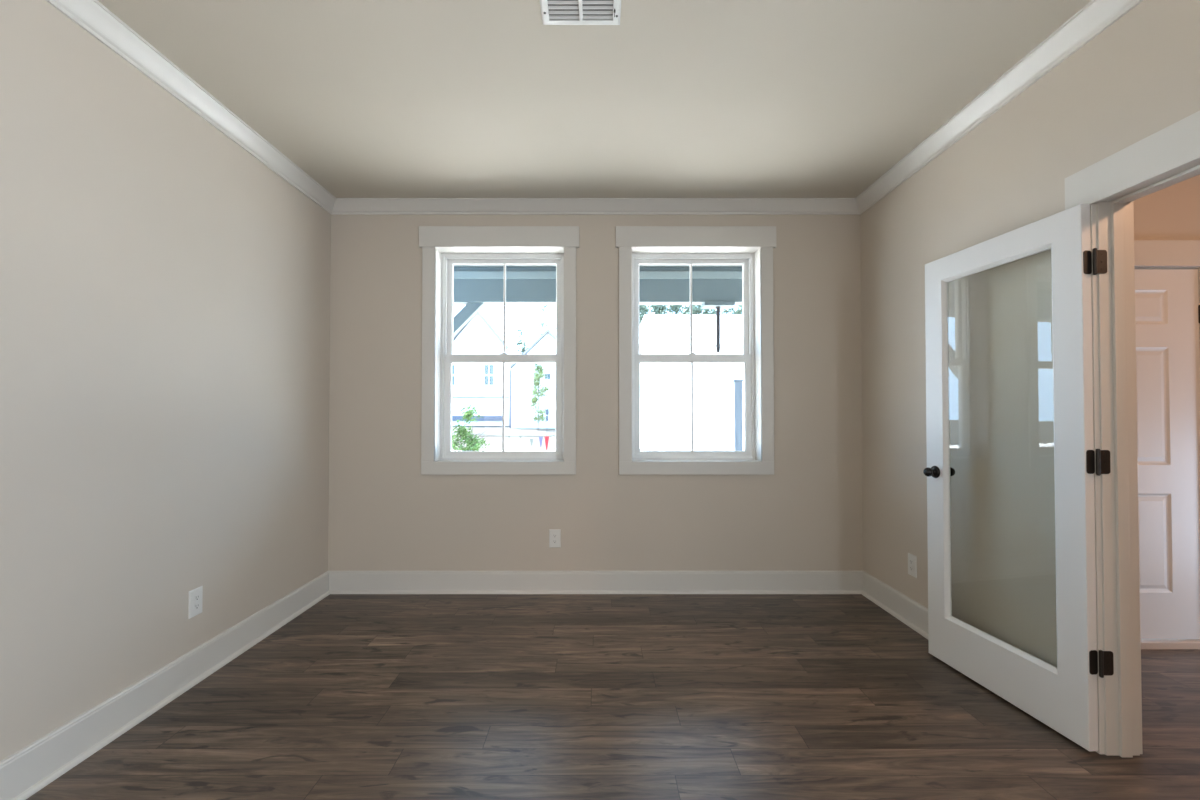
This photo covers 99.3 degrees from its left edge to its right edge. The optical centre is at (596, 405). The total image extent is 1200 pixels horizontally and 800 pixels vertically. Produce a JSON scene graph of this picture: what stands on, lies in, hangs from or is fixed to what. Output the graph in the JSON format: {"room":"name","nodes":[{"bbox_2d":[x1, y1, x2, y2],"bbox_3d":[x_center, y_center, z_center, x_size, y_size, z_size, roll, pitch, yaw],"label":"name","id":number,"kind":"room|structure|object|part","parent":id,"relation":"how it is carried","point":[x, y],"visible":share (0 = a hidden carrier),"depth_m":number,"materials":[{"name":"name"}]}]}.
{"room":"empty room","nodes":[
{"label":"empty room","id":0,"kind":"room"},
{"bbox_2d":[0,0,330,760],"bbox_3d":[-1.944,-0.130,-0.303,0.120,2.750,7.790,0,-1,0],"label":"wall","id":1,"kind":"structure","parent":0,"point":[165,291],"depth_m":2.07,"materials":[{"name":"beige paint"}]},
{"bbox_2d":[0,571,329,799],"bbox_3d":[-1.868,1.169,-0.323,0.032,0.153,7.790,0,-1,0],"label":"baseboard","id":2,"kind":"structure","parent":1,"relation":"attached to","point":[38,764],"depth_m":2.07,"materials":[{"name":"white paint"}]},
{"bbox_2d":[45,0,335,213],"bbox_3d":[-1.848,-1.461,-0.282,0.072,0.088,7.790,0,-1,0],"label":"trim","id":3,"kind":"structure","parent":1,"relation":"attached to","point":[92,16],"depth_m":2.26,"materials":[{"name":"white paint"}]},
{"bbox_2d":[188,586,202,618],"bbox_3d":[-1.880,0.920,2.392,0.009,0.126,0.080,0,-1,0],"label":"wall outlet","id":4,"kind":"object","parent":1,"relation":"attached to","point":[195,595],"visible":1,"depth_m":2.38,"materials":[{"name":"white plastic"}]},
{"bbox_2d":[194,603,199,609],"bbox_3d":[-1.877,0.940,2.392,0.004,0.027,0.034,0,-1,0],"label":"receptacle","id":5,"kind":"object","parent":4,"relation":"attached to","point":[196,605],"depth_m":2.39,"materials":[{"name":"white plastic"}]},
{"bbox_2d":[194,594,199,600],"bbox_3d":[-1.877,0.900,2.392,0.004,0.027,0.034,0,-1,0],"label":"receptacle","id":6,"kind":"object","parent":4,"relation":"attached to","point":[196,596],"depth_m":2.39,"materials":[{"name":"white plastic"}]},
{"bbox_2d":[98,0,1090,197],"bbox_3d":[1.358,-1.594,-0.255,6.724,0.180,8.080,0,-1,0],"label":"ceiling","id":7,"kind":"structure","parent":0,"point":[367,98],"depth_m":2.32,"materials":[{"name":"paint"}]},
{"bbox_2d":[540,0,620,24],"bbox_3d":[-0.060,-1.462,1.866,0.296,0.017,0.190,0,-1,0],"label":"ceiling vent","id":8,"kind":"object","parent":7,"relation":"in","point":[553,12],"visible":1,"depth_m":1.90,"materials":[{"name":"white metal"}]},
{"bbox_2d":[328,215,862,570],"bbox_3d":[-0.009,-0.067,3.676,3.990,2.750,0.170,0,-1,0],"label":"wall","id":9,"kind":"structure","parent":0,"point":[384,514],"depth_m":3.58,"materials":[{"name":"beige paint"}]},
{"bbox_2d":[419,226,578,474],"bbox_3d":[-0.690,-0.391,3.692,1.128,1.745,0.239,0,-1,0],"label":"window","id":10,"kind":"structure","parent":9,"relation":"in","point":[443,247],"depth_m":3.59,"materials":[{"name":"white paint"}]},
{"bbox_3d":[-0.687,-0.363,3.769,0.906,1.510,0.085,0,-1,0],"label":"frame","id":11,"kind":"part","parent":10,"relation":"part of","materials":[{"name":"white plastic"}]},
{"bbox_3d":[-0.687,-0.004,3.751,0.854,0.747,0.030,0,-1,0],"label":"sash","id":12,"kind":"part","parent":10,"relation":"part of","materials":[{"name":"white plastic"}]},
{"bbox_3d":[-0.687,-0.705,3.795,0.846,0.766,0.030,0,-1,0],"label":"sash","id":13,"kind":"part","parent":10,"relation":"part of","materials":[{"name":"white plastic"}]},
{"bbox_2d":[549,529,560,547],"bbox_3d":[-0.295,0.928,3.571,0.080,0.126,0.009,0,-1,0],"label":"wall outlet","id":14,"kind":"object","parent":9,"relation":"attached to","point":[554,534],"visible":1,"depth_m":3.57,"materials":[{"name":"white plastic"}]},
{"bbox_2d":[331,198,859,214],"bbox_3d":[-0.009,-1.400,3.576,3.750,0.088,0.072,0,-1,0],"label":"trim","id":15,"kind":"structure","parent":9,"relation":"attached to","point":[342,206],"depth_m":3.58,"materials":[{"name":"white paint"}]},
{"bbox_2d":[329,571,862,593],"bbox_3d":[-0.009,1.229,3.555,3.750,0.153,0.032,0,-1,0],"label":"baseboard","id":16,"kind":"structure","parent":9,"relation":"attached to","point":[340,582],"depth_m":3.56,"materials":[{"name":"white paint"}]},
{"bbox_2d":[616,226,775,474],"bbox_3d":[0.697,-0.391,3.692,1.131,1.745,0.239,0,-1,0],"label":"window","id":17,"kind":"structure","parent":9,"relation":"in","point":[751,247],"depth_m":3.59,"materials":[{"name":"white paint"}]},
{"bbox_3d":[0.700,-0.705,3.795,0.849,0.766,0.030,0,-1,0],"label":"sash","id":18,"kind":"part","parent":17,"relation":"part of","materials":[{"name":"white plastic"}]},
{"bbox_3d":[0.700,-0.004,3.751,0.857,0.747,0.030,0,-1,0],"label":"sash","id":19,"kind":"part","parent":17,"relation":"part of","materials":[{"name":"white plastic"}]},
{"bbox_3d":[0.700,-0.363,3.769,0.909,1.510,0.085,0,-1,0],"label":"frame","id":20,"kind":"part","parent":17,"relation":"part of","materials":[{"name":"white plastic"}]},
{"bbox_2d":[26,594,1199,799],"bbox_3d":[1.358,1.305,-0.300,6.724,0.120,8.080,0,-1,0],"label":"floor","id":21,"kind":"structure","parent":0,"point":[356,696],"depth_m":2.13,"materials":[{"name":"brown wood"}]},
{"bbox_2d":[861,0,1199,666],"bbox_3d":[1.926,-0.130,-0.303,0.120,2.750,7.790,0,-1,0],"label":"wall","id":22,"kind":"structure","parent":0,"point":[1138,77],"depth_m":2.38,"materials":[{"name":"beige paint"}]},
{"bbox_2d":[861,571,927,638],"bbox_3d":[1.850,1.217,2.769,0.032,0.153,1.604,0,-1,0],"label":"baseboard","id":23,"kind":"structure","parent":22,"relation":"attached to","point":[908,611],"depth_m":3.14,"materials":[{"name":"white paint"}]},
{"bbox_2d":[908,553,916,577],"bbox_3d":[1.861,0.941,3.016,0.009,0.126,0.080,0,-1,0],"label":"wall outlet","id":24,"kind":"object","parent":22,"relation":"attached to","point":[912,559],"visible":1,"depth_m":3.01,"materials":[{"name":"white plastic"}]},
{"bbox_2d":[855,0,1142,214],"bbox_3d":[1.830,-1.461,-0.282,0.072,0.088,7.790,0,-1,0],"label":"trim","id":25,"kind":"structure","parent":22,"relation":"attached to","point":[1096,16],"depth_m":2.26,"materials":[{"name":"white paint"}]},
{"bbox_2d":[923,204,1113,751],"bbox_3d":[1.782,0.263,2.265,0.163,2.022,0.800,0,-1,-6],"label":"door","id":26,"kind":"structure","parent":22,"relation":"in","point":[1063,697],"depth_m":1.98,"materials":[{"name":"white paint"}]},
{"bbox_3d":[1.694,0.336,2.594,0.062,0.064,0.064,0,-1,-6],"label":"knob","id":27,"kind":"part","parent":26,"relation":"part of","materials":[{"name":"black metal"}]},
{"bbox_3d":[1.795,0.336,2.606,0.062,0.064,0.064,0,-1,-6],"label":"knob","id":28,"kind":"part","parent":26,"relation":"part of","materials":[{"name":"black metal"}]},
{"bbox_2d":[1065,111,1199,756],"bbox_3d":[1.923,0.178,1.073,0.162,2.178,1.841,0,-1,0],"label":"trim","id":29,"kind":"structure","parent":22,"relation":"attached to","point":[1170,156],"depth_m":1.88,"materials":[{"name":"white paint"}]},
{"bbox_3d":[1.856,0.263,1.934,0.020,2.034,0.092,0,-1,0],"label":"casing leg","id":30,"kind":"part","parent":29,"relation":"part of","materials":[{"name":"white paint"}]},
{"bbox_3d":[1.995,0.178,1.073,0.018,2.178,1.833,0,-1,0],"label":"foyer casing","id":31,"kind":"part","parent":29,"relation":"part of","materials":[{"name":"white paint"}]},
{"bbox_2d":[1133,174,1199,239],"bbox_3d":[3.293,-0.081,2.807,2.614,2.750,0.120,0,-1,0],"label":"wall","id":32,"kind":"structure","parent":0,"point":[1172,212],"depth_m":2.76,"materials":[{"name":"beige paint"}]},
{"bbox_2d":[1134,240,1199,648],"bbox_3d":[2.876,0.203,2.790,0.986,2.182,0.144,0,-1,0],"label":"door","id":33,"kind":"structure","parent":32,"relation":"in","point":[1167,272],"depth_m":2.75,"materials":[{"name":"white paint"}]},
{"label":"outside","id":34,"kind":"structure","parent":0,"visible":0},
{"bbox_2d":[452,426,641,450],"bbox_3d":[0.000,2.090,61.855,120.000,0.940,116.240,0,-1,0],"label":"ground","id":35,"kind":"structure","parent":34,"point":[512,443],"depth_m":20.71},
{"bbox_2d":[452,403,489,450],"bbox_3d":[-2.298,0.845,8.950,0.913,1.833,0.988,0,-1,0],"label":"leafy shrub","id":36,"kind":"object","parent":35,"relation":"on","point":[468,414],"visible":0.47,"depth_m":8.94,"materials":[{"name":"green plant"}]},
{"bbox_2d":[452,311,519,425],"bbox_3d":[-9.310,-2.585,39.846,6.180,8.520,8.400,0,-1,0],"label":"house","id":37,"kind":"structure","parent":35,"relation":"on","point":[479,385],"depth_m":36.03,"materials":[{"name":"white"}]},
{"bbox_3d":[-10.350,-2.185,36.032,0.600,1.400,0.010,0,-1,0],"label":"pane","id":38,"kind":"part","parent":37,"relation":"part of","materials":[{"name":"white glass"}]},
{"bbox_3d":[-7.630,-2.185,36.032,0.600,1.400,0.010,0,-1,0],"label":"pane","id":39,"kind":"part","parent":37,"relation":"part of","materials":[{"name":"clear glass"}]},
{"bbox_2d":[452,432,554,449],"bbox_3d":[-1.825,1.147,9.983,2.580,1.320,0.030,0,-1,0],"label":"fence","id":40,"kind":"object","parent":35,"relation":"on","point":[553,436],"visible":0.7,"depth_m":9.99,"materials":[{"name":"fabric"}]},
{"bbox_2d":[512,325,529,353],"bbox_3d":[-7.123,-2.865,45.967,2.328,9.033,2.316,0,-1,0],"label":"tree","id":41,"kind":"object","parent":35,"relation":"on","point":[523,348],"visible":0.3,"depth_m":46.09,"materials":[{"name":"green plant"}]},
{"bbox_2d":[510,329,555,427],"bbox_3d":[-2.765,-1.481,34.373,4.730,5.940,9.310,0,-1,0],"label":"house","id":42,"kind":"structure","parent":35,"relation":"on","point":[521,413],"depth_m":30.01,"materials":[{"name":"white"}]},
{"bbox_2d":[528,353,549,427],"bbox_3d":[-3.071,-0.723,27.065,1.176,4.195,1.246,0,-1,24],"label":"young tree","id":43,"kind":"object","parent":35,"relation":"on","point":[536,379],"visible":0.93,"depth_m":26.97,"materials":[{"name":"green plant"}]},
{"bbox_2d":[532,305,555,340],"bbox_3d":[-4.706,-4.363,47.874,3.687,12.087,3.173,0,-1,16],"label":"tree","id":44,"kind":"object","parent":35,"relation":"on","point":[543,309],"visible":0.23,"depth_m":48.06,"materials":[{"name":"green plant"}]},
{"bbox_2d":[639,305,651,325],"bbox_3d":[2.583,-2.623,30.556,2.057,8.064,2.226,0,-1,0],"label":"tree","id":45,"kind":"object","parent":35,"relation":"on","point":[643,309],"visible":0.16,"depth_m":30.30,"materials":[{"name":"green plant"}]},
{"bbox_2d":[649,305,670,314],"bbox_3d":[3.945,-2.873,33.063,2.505,8.644,2.279,0,-1,17],"label":"tree","id":46,"kind":"object","parent":35,"relation":"on","point":[658,309],"visible":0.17,"depth_m":32.96,"materials":[{"name":"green plant"}]},
{"bbox_2d":[668,305,684,314],"bbox_3d":[5.593,-3.225,35.780,2.578,9.433,2.353,0,-1,0],"label":"tree","id":47,"kind":"object","parent":35,"relation":"on","point":[674,308],"visible":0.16,"depth_m":35.73,"materials":[{"name":"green plant"}]},
{"bbox_2d":[639,315,743,450],"bbox_3d":[6.750,-0.858,19.276,11.300,5.220,9.880,0,-1,0],"label":"house","id":48,"kind":"structure","parent":35,"relation":"on","point":[665,388],"depth_m":14.81,"materials":[{"name":"white"}]},
{"bbox_2d":[678,305,706,314],"bbox_3d":[5.665,-2.747,30.489,2.413,8.310,2.202,0,-1,-20],"label":"tree","id":49,"kind":"object","parent":35,"relation":"on","point":[696,309],"visible":0.17,"depth_m":30.28,"materials":[{"name":"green plant"}]},
{"bbox_2d":[700,309,723,314],"bbox_3d":[7.432,-2.904,33.138,2.248,8.708,2.483,0,-1,22],"label":"tree","id":50,"kind":"object","parent":35,"relation":"on","point":[708,311],"visible":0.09,"depth_m":33.07,"materials":[{"name":"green plant"}]},
{"bbox_2d":[721,307,735,314],"bbox_3d":[9.232,-3.014,35.733,2.360,9.010,2.536,0,-1,0],"label":"tree","id":51,"kind":"object","parent":35,"relation":"on","point":[731,310],"visible":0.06,"depth_m":35.75,"materials":[{"name":"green plant"}]},
{"bbox_2d":[730,305,741,314],"bbox_3d":[8.944,-2.662,30.543,2.308,8.141,2.327,0,-1,0],"label":"tree","id":52,"kind":"object","parent":35,"relation":"on","point":[739,311],"visible":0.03,"depth_m":30.61,"materials":[{"name":"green plant"}]},
{"bbox_3d":[0.000,1.556,4.831,9.000,0.220,2.190,0,-1,0],"label":"floor","id":53,"kind":"structure","parent":35,"relation":"on","visible":0},
{"bbox_2d":[453,303,484,336],"bbox_3d":[-1.883,0.138,5.879,1.165,2.648,0.210,0,-1,0],"label":"porch post","id":54,"kind":"object","parent":53,"relation":"on","point":[469,310],"visible":0.02,"depth_m":5.85,"materials":[{"name":"paint"}]},
{"bbox_2d":[453,267,741,304],"bbox_3d":[0.000,-1.386,5.888,8.800,0.400,0.190,0,-1,0],"label":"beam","id":55,"kind":"structure","parent":54,"relation":"on","point":[524,285],"depth_m":5.82,"materials":[{"name":"paint"}]},
{"bbox_2d":[454,265,741,266],"bbox_3d":[0.000,-1.663,4.957,9.000,0.120,2.340,0,-1,0],"label":"ceiling","id":56,"kind":"structure","parent":55,"relation":"on","point":[454,265],"depth_m":5.79,"materials":[{"name":"white paint"}]},
{"bbox_2d":[702,301,734,352],"bbox_3d":[1.395,-0.901,5.875,0.344,0.570,0.180,0,-1,0],"label":"hanging rod","id":57,"kind":"object","parent":55,"relation":"hanging from","point":[717,305],"visible":1,"depth_m":5.85,"materials":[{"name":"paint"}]},
{"bbox_3d":[1.395,-0.878,5.875,0.060,0.525,0.058,0,-1,0],"label":"rod","id":58,"kind":"part","parent":57,"relation":"part of","materials":[{"name":"grey paint"}]},
{"bbox_2d":[731,377,743,450],"bbox_3d":[1.615,0.562,5.852,0.128,1.800,0.128,0,-1,0],"label":"newel post","id":59,"kind":"structure","parent":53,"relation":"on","point":[737,382],"depth_m":5.82,"materials":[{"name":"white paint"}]}
]}

